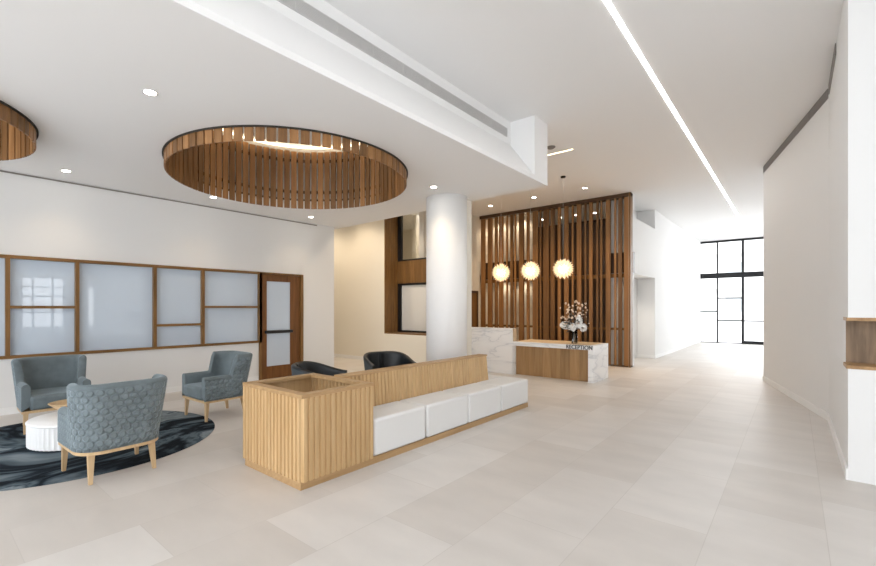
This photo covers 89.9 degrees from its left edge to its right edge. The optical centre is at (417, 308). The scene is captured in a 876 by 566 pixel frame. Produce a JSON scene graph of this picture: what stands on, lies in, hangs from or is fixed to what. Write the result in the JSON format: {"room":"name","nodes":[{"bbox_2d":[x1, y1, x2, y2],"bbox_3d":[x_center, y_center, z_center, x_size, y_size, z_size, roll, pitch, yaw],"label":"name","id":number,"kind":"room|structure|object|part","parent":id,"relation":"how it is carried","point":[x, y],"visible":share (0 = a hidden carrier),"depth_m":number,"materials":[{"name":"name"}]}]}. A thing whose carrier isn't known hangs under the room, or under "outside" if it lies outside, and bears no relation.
{"room":"lobby","nodes":[
{"label":"lobby","id":0,"kind":"room"},
{"bbox_2d":[0,169,333,407],"bbox_3d":[-5.902,-0.225,6.189,0.180,3.449,11.700,0,0,41],"label":"wall","id":1,"kind":"structure","parent":0,"point":[39,217],"depth_m":7.66,"materials":[{"name":"white paint"}]},
{"bbox_2d":[0,254,261,358],"bbox_3d":[-6.475,-0.019,5.429,0.122,1.466,9.800,0,0,41],"label":"window","id":2,"kind":"structure","parent":1,"relation":"in","point":[49,306],"depth_m":7.23,"materials":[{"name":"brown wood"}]},
{"bbox_3d":[-6.323,-0.020,5.641,0.015,1.420,1.500,0,0,41],"label":"pane","id":3,"kind":"part","parent":2,"relation":"part of","materials":[{"name":"white glass"}]},
{"bbox_3d":[-5.571,-0.020,6.518,0.015,1.420,0.770,0,0,41],"label":"pane","id":4,"kind":"part","parent":2,"relation":"part of","materials":[{"name":"white glass"}]},
{"bbox_3d":[-4.960,-0.020,7.229,0.015,1.420,1.065,0,0,41],"label":"pane","id":5,"kind":"part","parent":2,"relation":"part of","materials":[{"name":"white glass"}]},
{"bbox_3d":[-4.341,-0.020,7.950,0.015,1.420,0.795,0,0,41],"label":"pane","id":6,"kind":"part","parent":2,"relation":"part of","materials":[{"name":"white glass"}]},
{"bbox_3d":[-3.691,-0.020,8.706,0.015,1.420,1.160,0,0,41],"label":"pane","id":7,"kind":"part","parent":2,"relation":"part of","materials":[{"name":"white glass"}]},
{"bbox_2d":[0,170,316,225],"bbox_3d":[-5.996,-1.920,5.940,0.006,0.024,11.200,0,0,41],"label":"trim","id":8,"kind":"structure","parent":1,"relation":"attached to","point":[0,170],"depth_m":7.41,"materials":[{"name":"grey"}]},
{"bbox_2d":[0,366,333,415],"bbox_3d":[-5.828,1.450,6.126,0.015,0.100,11.700,0,0,41],"label":"baseboard","id":9,"kind":"structure","parent":1,"relation":"attached to","point":[9,410],"depth_m":7.74,"materials":[{"name":"white paint"}]},
{"bbox_2d":[259,272,302,379],"bbox_3d":[-2.970,0.374,9.507,0.125,2.252,1.065,0,0,41],"label":"door","id":10,"kind":"structure","parent":1,"relation":"in","point":[281,346],"depth_m":9.49,"materials":[{"name":"brown wood"}]},
{"bbox_3d":[-3.018,0.330,9.466,0.015,1.840,0.590,0,0,41],"label":"pane","id":11,"kind":"part","parent":10,"relation":"part of","materials":[{"name":"white glass"}]},
{"bbox_2d":[0,0,546,229],"bbox_3d":[-5.162,-1.980,5.800,9.410,0.060,12.074,0,0,41],"label":"ceiling","id":12,"kind":"structure","parent":0,"point":[79,70],"depth_m":4.12,"materials":[{"name":"white paint"}]},
{"bbox_2d":[0,100,38,160],"bbox_3d":[-5.235,-2.350,4.035,2.640,1.120,2.640,0,0,41],"label":"drum","id":13,"kind":"object","parent":12,"relation":"attached to","point":[19,134],"visible":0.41,"depth_m":5.17,"materials":[{"name":"brown wood"}]},
{"bbox_2d":[142,89,157,95],"bbox_3d":[-2.421,-1.948,3.965,0.124,0.004,0.124,0,0,41],"label":"recessed light","id":14,"kind":"object","parent":12,"relation":"in","point":[149,92],"visible":1,"depth_m":3.96,"materials":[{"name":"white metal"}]},
{"bbox_2d":[162,125,407,208],"bbox_3d":[-1.784,-2.350,6.304,3.280,1.120,3.280,0,0,41],"label":"ceiling light fixture","id":15,"kind":"object","parent":12,"relation":"attached to","point":[281,163],"visible":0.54,"depth_m":7.41,"materials":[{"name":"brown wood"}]},
{"bbox_2d":[191,0,546,181],"bbox_3d":[-5.162,-2.470,5.800,9.410,0.921,12.074,0,0,41],"label":"bulkhead","id":16,"kind":"object","parent":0,"point":[524,146],"visible":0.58,"depth_m":4.60,"materials":[{"name":"white paint"}]},
{"bbox_2d":[277,0,506,136],"bbox_3d":[-0.789,-2.731,4.290,0.011,0.132,6.680,0,0,41],"label":"linear vent","id":17,"kind":"object","parent":16,"relation":"attached to","point":[301,7],"visible":1,"depth_m":4.77,"materials":[{"name":"grey metal"}]},
{"bbox_2d":[334,220,425,361],"bbox_3d":[-1.598,-0.715,13.104,7.500,4.430,0.600,0,0,41],"label":"wall","id":18,"kind":"structure","parent":0,"point":[358,249],"depth_m":12.72,"materials":[{"name":"beige paint"}]},
{"bbox_2d":[334,353,418,362],"bbox_3d":[-1.798,1.450,12.871,7.500,0.100,0.015,0,0,41],"label":"baseboard","id":19,"kind":"structure","parent":18,"relation":"attached to","point":[335,355],"depth_m":13.07,"materials":[{"name":"white paint"}]},
{"bbox_2d":[384,216,425,335],"bbox_3d":[-0.165,-1.114,11.871,1.518,3.628,0.588,0,0,41],"label":"window","id":20,"kind":"structure","parent":18,"relation":"in","point":[404,280],"depth_m":12.25,"materials":[{"name":"brown wood"}]},
{"bbox_3d":[0.012,-1.129,12.051,1.485,3.598,0.080,0,0,41],"label":"frame","id":21,"kind":"part","parent":20,"relation":"part of","materials":[{"name":"black metal"}]},
{"bbox_3d":[0.032,-0.010,12.040,1.280,1.260,0.010,0,0,41],"label":"pane","id":22,"kind":"part","parent":20,"relation":"part of","materials":[{"name":"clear glass"}]},
{"bbox_2d":[403,215,418,259],"bbox_3d":[-0.498,-0.715,14.631,4.380,4.430,3.150,0,0,41],"label":"wall","id":23,"kind":"structure","parent":0,"point":[410,237],"depth_m":16.26,"materials":[{"name":"beige paint"}]},
{"bbox_2d":[0,342,875,565],"bbox_3d":[3.084,1.575,9.347,19.500,0.150,28.200,0,0,41],"label":"floor","id":24,"kind":"structure","parent":0,"point":[687,456],"depth_m":3.46,"materials":[{"name":"tile"}]},
{"bbox_2d":[0,410,214,490],"bbox_3d":[-3.909,1.497,4.965,2.920,0.006,2.920,0,0,41],"label":"round rug","id":25,"kind":"object","parent":24,"relation":"on","point":[21,467],"visible":0.44,"depth_m":4.42,"materials":[{"name":"carpet"}]},
{"bbox_2d":[25,412,60,450],"bbox_3d":[-3.888,1.361,5.020,0.910,0.264,0.910,0,0,41],"label":"coffee table","id":26,"kind":"object","parent":25,"relation":"on","point":[41,431],"visible":0.32,"depth_m":4.59,"materials":[{"name":"white paint"}]},
{"bbox_2d":[48,399,66,409],"bbox_3d":[-4.071,1.162,5.144,0.420,0.134,0.420,0,0,41],"label":"serving bowl","id":27,"kind":"object","parent":26,"relation":"on","point":[56,404],"visible":0.23,"depth_m":5.11,"materials":[{"name":"brown wood"}]},
{"bbox_2d":[11,354,90,434],"bbox_3d":[-4.696,1.066,5.635,0.758,0.855,0.761,0,0,42],"label":"armchair","id":28,"kind":"object","parent":25,"relation":"on","point":[39,381],"visible":0.79,"depth_m":5.68,"materials":[{"name":"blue fabric"}]},
{"bbox_3d":[-4.659,1.371,5.209,0.050,0.244,0.048,0,0,42],"label":"leg","id":29,"kind":"part","parent":28,"relation":"part of","materials":[{"name":"brown wood"}]},
{"bbox_3d":[-4.668,1.235,5.609,0.641,0.030,0.662,0,0,42],"label":"rail","id":30,"kind":"part","parent":28,"relation":"part of","materials":[{"name":"brown wood"}]},
{"bbox_3d":[-4.643,1.133,5.587,0.615,0.170,0.520,0,0,42],"label":"seat","id":31,"kind":"part","parent":28,"relation":"part of","materials":[{"name":"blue fabric"}]},
{"bbox_2d":[57,374,167,484],"bbox_3d":[-2.812,1.066,4.057,0.758,0.855,0.761,0,0,38],"label":"armchair","id":32,"kind":"object","parent":25,"relation":"on","point":[97,419],"visible":1,"depth_m":3.80,"materials":[{"name":"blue fabric"}]},
{"bbox_3d":[-3.239,1.371,4.025,0.050,0.244,0.048,0,0,38],"label":"leg","id":33,"kind":"part","parent":32,"relation":"part of","materials":[{"name":"brown wood"}]},
{"bbox_3d":[-2.783,1.371,3.733,0.073,0.244,0.050,0,0,38],"label":"leg","id":34,"kind":"part","parent":32,"relation":"part of","materials":[{"name":"brown wood"}]},
{"bbox_3d":[-2.842,1.235,4.080,0.641,0.030,0.662,0,0,38],"label":"rail","id":35,"kind":"part","parent":32,"relation":"part of","materials":[{"name":"brown wood"}]},
{"bbox_3d":[-2.879,1.371,4.479,0.050,0.244,0.048,0,0,38],"label":"leg","id":36,"kind":"part","parent":32,"relation":"part of","materials":[{"name":"brown wood"}]},
{"bbox_3d":[-2.490,1.371,4.103,0.073,0.244,0.050,0,0,38],"label":"leg","id":37,"kind":"part","parent":32,"relation":"part of","materials":[{"name":"brown wood"}]},
{"bbox_2d":[182,351,252,421],"bbox_3d":[-2.809,1.066,6.200,0.761,0.855,0.758,0,0,39],"label":"armchair","id":38,"kind":"object","parent":25,"relation":"on","point":[226,374],"visible":0.98,"depth_m":6.05,"materials":[{"name":"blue fabric"}]},
{"bbox_3d":[-3.232,1.371,6.138,0.048,0.244,0.050,0,0,39],"label":"leg","id":39,"kind":"part","parent":38,"relation":"part of","materials":[{"name":"brown wood"}]},
{"bbox_3d":[-2.853,1.133,6.145,0.520,0.170,0.615,0,0,39],"label":"seat","id":40,"kind":"part","parent":38,"relation":"part of","materials":[{"name":"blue fabric"}]},
{"bbox_3d":[-2.781,1.371,5.773,0.048,0.244,0.050,0,0,39],"label":"leg","id":41,"kind":"part","parent":38,"relation":"part of","materials":[{"name":"brown wood"}]},
{"bbox_3d":[-2.833,1.235,6.171,0.662,0.030,0.641,0,0,39],"label":"rail","id":42,"kind":"part","parent":38,"relation":"part of","materials":[{"name":"brown wood"}]},
{"bbox_2d":[291,361,346,375],"bbox_3d":[-1.348,1.120,5.923,0.688,0.760,0.810,0,0,0],"label":"tub chair","id":43,"kind":"object","parent":24,"relation":"on","point":[302,367],"visible":0.31,"depth_m":6.21,"materials":[{"name":"black leather"}]},
{"bbox_2d":[243,354,527,490],"bbox_3d":[-0.006,1.100,5.441,0.984,0.800,4.052,0,0,41],"label":"bench","id":44,"kind":"object","parent":24,"relation":"on","point":[303,431],"visible":1,"depth_m":4.26,"materials":[{"name":"brown wood"}]},
{"bbox_2d":[373,401,424,455],"bbox_3d":[-0.329,1.251,4.659,0.440,0.362,0.782,0,0,41],"label":"seat cushion","id":45,"kind":"object","parent":44,"relation":"on","point":[397,425],"depth_m":4.53,"materials":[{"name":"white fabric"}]},
{"bbox_3d":[0.106,0.960,5.617,0.172,0.480,2.820,0,0,41],"label":"backrest","id":46,"kind":"part","parent":44,"relation":"part of","materials":[{"name":"brown wood"}]},
{"bbox_2d":[400,391,467,436],"bbox_3d":[0.199,1.251,5.273,0.440,0.362,0.802,0,0,41],"label":"seat cushion","id":47,"kind":"object","parent":44,"relation":"on","point":[446,412],"depth_m":5.14,"materials":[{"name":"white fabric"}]},
{"bbox_2d":[443,383,500,422],"bbox_3d":[0.728,1.251,5.890,0.440,0.362,0.787,0,0,41],"label":"seat cushion","id":48,"kind":"object","parent":44,"relation":"on","point":[484,400],"depth_m":5.77,"materials":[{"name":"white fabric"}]},
{"bbox_2d":[477,376,527,410],"bbox_3d":[1.253,1.251,6.500,0.440,0.362,0.787,0,0,41],"label":"seat cushion","id":49,"kind":"object","parent":44,"relation":"on","point":[514,391],"depth_m":6.37,"materials":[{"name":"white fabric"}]},
{"bbox_2d":[363,351,415,369],"bbox_3d":[-0.509,1.120,7.272,0.810,0.760,0.688,0,0,-28],"label":"tub chair","id":50,"kind":"object","parent":24,"relation":"on","point":[377,359],"visible":0.45,"depth_m":7.49,"materials":[{"name":"black leather"}]},
{"bbox_2d":[467,199,471,355],"bbox_3d":[0.766,-0.225,7.983,0.360,3.449,0.210,0,0,41],"label":"pier","id":51,"kind":"object","parent":24,"relation":"on","point":[469,202],"visible":0.14,"depth_m":7.89,"materials":[{"name":"beige paint"}]},
{"bbox_2d":[472,327,607,382],"bbox_3d":[2.457,0.980,10.259,3.540,1.040,0.933,0,0,41],"label":"reception desk","id":52,"kind":"object","parent":24,"relation":"on","point":[581,361],"visible":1,"depth_m":9.63,"materials":[{"name":"white stone"}]},
{"bbox_3d":[2.871,1.173,9.457,1.653,0.655,0.030,0,0,41],"label":"panel","id":53,"kind":"part","parent":52,"relation":"part of","materials":[{"name":"brown wood"}]},
{"bbox_2d":[520,339,599,344],"bbox_3d":[3.131,0.765,9.781,1.685,0.026,0.780,0,0,41],"label":"countertop","id":54,"kind":"structure","parent":52,"relation":"on","point":[530,340],"depth_m":9.61,"materials":[{"name":"brown wood"}]},
{"bbox_2d":[571,330,577,343],"bbox_3d":[3.327,0.601,9.323,0.124,0.300,0.124,0,0,41],"label":"glass vase","id":55,"kind":"object","parent":52,"relation":"on","point":[574,335],"visible":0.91,"depth_m":9.28,"materials":[{"name":"clear"}]},
{"bbox_2d":[560,300,589,331],"bbox_3d":[3.344,0.275,9.318,0.673,0.901,0.701,0,0,41],"label":"flower arrangement","id":56,"kind":"object","parent":55,"relation":"in","point":[570,326],"visible":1,"depth_m":9.22,"materials":[{"name":"white plant"}]},
{"bbox_2d":[479,192,634,367],"bbox_3d":[3.784,-0.714,12.664,4.480,4.428,0.395,0,0,41],"label":"screen","id":57,"kind":"object","parent":24,"relation":"on","point":[590,266],"visible":0.77,"depth_m":12.40,"materials":[{"name":"brown wood"}]},
{"bbox_3d":[3.721,-2.879,12.590,4.480,0.098,0.190,0,0,41],"label":"rail","id":58,"kind":"part","parent":57,"relation":"part of","materials":[{"name":"brown wood"}]},
{"bbox_3d":[3.784,-0.165,12.664,4.480,1.470,0.035,0,0,41],"label":"cross rail","id":59,"kind":"part","parent":57,"relation":"part of","materials":[{"name":"brown wood"}]},
{"bbox_3d":[3.727,1.485,12.597,4.480,0.030,0.170,0,0,41],"label":"rail","id":60,"kind":"part","parent":57,"relation":"part of","materials":[{"name":"brown wood"}]},
{"bbox_3d":[5.405,-0.714,11.143,0.040,4.428,0.200,0,0,41],"label":"post","id":61,"kind":"part","parent":57,"relation":"part of","materials":[{"name":"brown wood"}]},
{"bbox_2d":[426,193,466,360],"bbox_3d":[0.508,-0.225,7.790,0.720,3.449,0.720,0,0,41],"label":"column","id":62,"kind":"structure","parent":0,"point":[446,213],"depth_m":7.48,"materials":[{"name":"white paint"}]},
{"bbox_2d":[419,211,487,326],"bbox_3d":[2.047,-0.715,14.324,0.160,4.430,6.000,0,0,41],"label":"wall","id":63,"kind":"structure","parent":0,"point":[476,222],"depth_m":13.99,"materials":[{"name":"beige paint"}]},
{"bbox_2d":[472,291,477,326],"bbox_3d":[1.611,0.475,13.663,0.080,2.050,0.870,0,0,41],"label":"door","id":64,"kind":"structure","parent":63,"relation":"in","point":[474,293],"depth_m":13.83,"materials":[{"name":"brown wood"}]},
{"bbox_2d":[493,214,531,340],"bbox_3d":[4.848,-0.715,14.430,4.938,4.430,1.871,0,0,1],"label":"wall","id":65,"kind":"structure","parent":0,"point":[525,216],"depth_m":13.92,"materials":[{"name":"beige paint"}]},
{"bbox_2d":[538,218,605,342],"bbox_3d":[5.389,-0.714,14.973,4.066,4.428,0.060,0,0,41],"label":"wall panel","id":66,"kind":"object","parent":65,"relation":"attached to","point":[604,220],"visible":0.13,"depth_m":14.97,"materials":[{"name":"brown wood"}]},
{"bbox_2d":[324,0,842,241],"bbox_3d":[3.084,-2.990,9.347,19.500,0.120,28.200,0,0,41],"label":"ceiling","id":67,"kind":"structure","parent":0,"point":[740,76],"depth_m":5.64,"materials":[{"name":"white paint"}]},
{"bbox_2d":[492,264,510,281],"bbox_3d":[2.041,-1.784,10.772,0.476,2.293,0.474,0,0,41],"label":"pendant lamp","id":68,"kind":"object","parent":67,"relation":"hanging from","point":[500,273],"visible":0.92,"depth_m":10.69,"materials":[{"name":"white glass"}]},
{"bbox_2d":[520,189,539,280],"bbox_3d":[2.632,-1.784,10.265,0.476,2.293,0.474,0,0,12],"label":"pendant lamp","id":69,"kind":"object","parent":67,"relation":"hanging from","point":[530,271],"visible":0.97,"depth_m":10.20,"materials":[{"name":"beige"}]},
{"bbox_3d":[2.632,-0.875,10.265,0.476,0.475,0.474,0,0,12],"label":"lamp shade","id":70,"kind":"part","parent":69,"relation":"part of","materials":[{"name":"white glass"}]},
{"bbox_3d":[2.632,-1.962,10.263,0.004,1.875,0.004,0,0,12],"label":"cord","id":71,"kind":"part","parent":69,"relation":"part of","materials":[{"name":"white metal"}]},
{"bbox_2d":[547,145,555,149],"bbox_3d":[2.416,-2.915,7.970,0.160,0.030,0.160,0,0,41],"label":"smoke detector","id":72,"kind":"object","parent":67,"relation":"attached to","point":[550,147],"visible":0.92,"depth_m":7.93,"materials":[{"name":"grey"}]},
{"bbox_2d":[552,176,573,278],"bbox_3d":[3.226,-1.784,9.753,0.476,2.293,0.474,0,0,-22],"label":"pendant lamp","id":73,"kind":"object","parent":67,"relation":"hanging from","point":[564,269],"visible":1,"depth_m":9.68,"materials":[{"name":"beige glass"}]},
{"bbox_3d":[3.226,-0.875,9.753,0.476,0.475,0.474,0,0,-22],"label":"lamp shade","id":74,"kind":"part","parent":73,"relation":"part of","materials":[{"name":"white glass"}]},
{"bbox_2d":[603,0,744,225],"bbox_3d":[5.452,-2.929,8.434,0.042,0.006,18.900,0,0,41],"label":"recessed light","id":75,"kind":"object","parent":67,"relation":"in","point":[607,2],"visible":1,"depth_m":5.68,"materials":[{"name":"white plastic"}]},
{"bbox_2d":[611,195,701,365],"bbox_3d":[8.807,-0.715,15.557,0.600,4.430,11.320,0,0,41],"label":"wall","id":76,"kind":"structure","parent":0,"point":[667,280],"depth_m":13.50,"materials":[{"name":"white paint"}]},
{"bbox_2d":[637,340,700,358],"bbox_3d":[9.593,1.450,16.369,0.495,0.100,8.365,0,0,41],"label":"baseboard","id":77,"kind":"structure","parent":76,"relation":"attached to","point":[699,341],"depth_m":14.06,"materials":[{"name":"white paint"}]},
{"bbox_2d":[702,239,763,326],"bbox_3d":[28.285,-3.975,42.144,36.000,11.050,11.200,0,0,41],"label":"sky","id":78,"kind":"structure","parent":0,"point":[729,253],"depth_m":37.43,"materials":[{"name":"white"}]},
{"bbox_2d":[764,0,875,484],"bbox_3d":[7.602,-0.715,4.623,6.489,4.430,6.220,0,0,41],"label":"wall","id":79,"kind":"structure","parent":0,"point":[820,190],"depth_m":5.32,"materials":[{"name":"white paint"}]},
{"bbox_2d":[763,89,827,172],"bbox_3d":[6.309,-2.864,7.463,0.011,0.128,3.630,0,0,28],"label":"air vent","id":80,"kind":"object","parent":79,"relation":"in","point":[824,97],"visible":0.94,"depth_m":6.96,"materials":[{"name":"grey metal"}]},
{"bbox_2d":[763,376,847,479],"bbox_3d":[5.600,1.450,6.372,0.362,0.100,6.277,0,0,33],"label":"baseboard","id":81,"kind":"structure","parent":79,"relation":"attached to","point":[805,403],"depth_m":6.12,"materials":[{"name":"white paint"}]},
{"bbox_2d":[828,43,835,94],"bbox_3d":[5.000,-2.864,5.296,0.011,0.128,1.180,0,0,41],"label":"air vent","id":82,"kind":"object","parent":79,"relation":"in","point":[834,52],"visible":1,"depth_m":5.21,"materials":[{"name":"grey metal"}]},
{"bbox_2d":[843,317,875,370],"bbox_3d":[4.363,0.305,3.513,1.357,0.446,0.345,0,0,41],"label":"niche shelf","id":83,"kind":"object","parent":79,"relation":"attached to","point":[860,332],"visible":1,"depth_m":3.98,"materials":[{"name":"brown wood"}]},
{"bbox_3d":[18.144,-0.715,14.603,3.500,4.430,0.200,0,0,41],"label":"wall","id":84,"kind":"structure","parent":0,"visible":0},
{"bbox_2d":[701,237,763,344],"bbox_3d":[14.645,-0.715,17.609,5.725,4.430,0.120,0,0,41],"label":"window","id":85,"kind":"structure","parent":84,"relation":"in","point":[742,274],"depth_m":18.48,"materials":[{"name":"black metal"}]},
{"label":"outside","id":86,"kind":"structure","parent":0,"visible":0},
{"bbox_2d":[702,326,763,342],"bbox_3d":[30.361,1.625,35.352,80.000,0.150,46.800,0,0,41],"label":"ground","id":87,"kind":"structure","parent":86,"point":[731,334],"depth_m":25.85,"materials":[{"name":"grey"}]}
]}

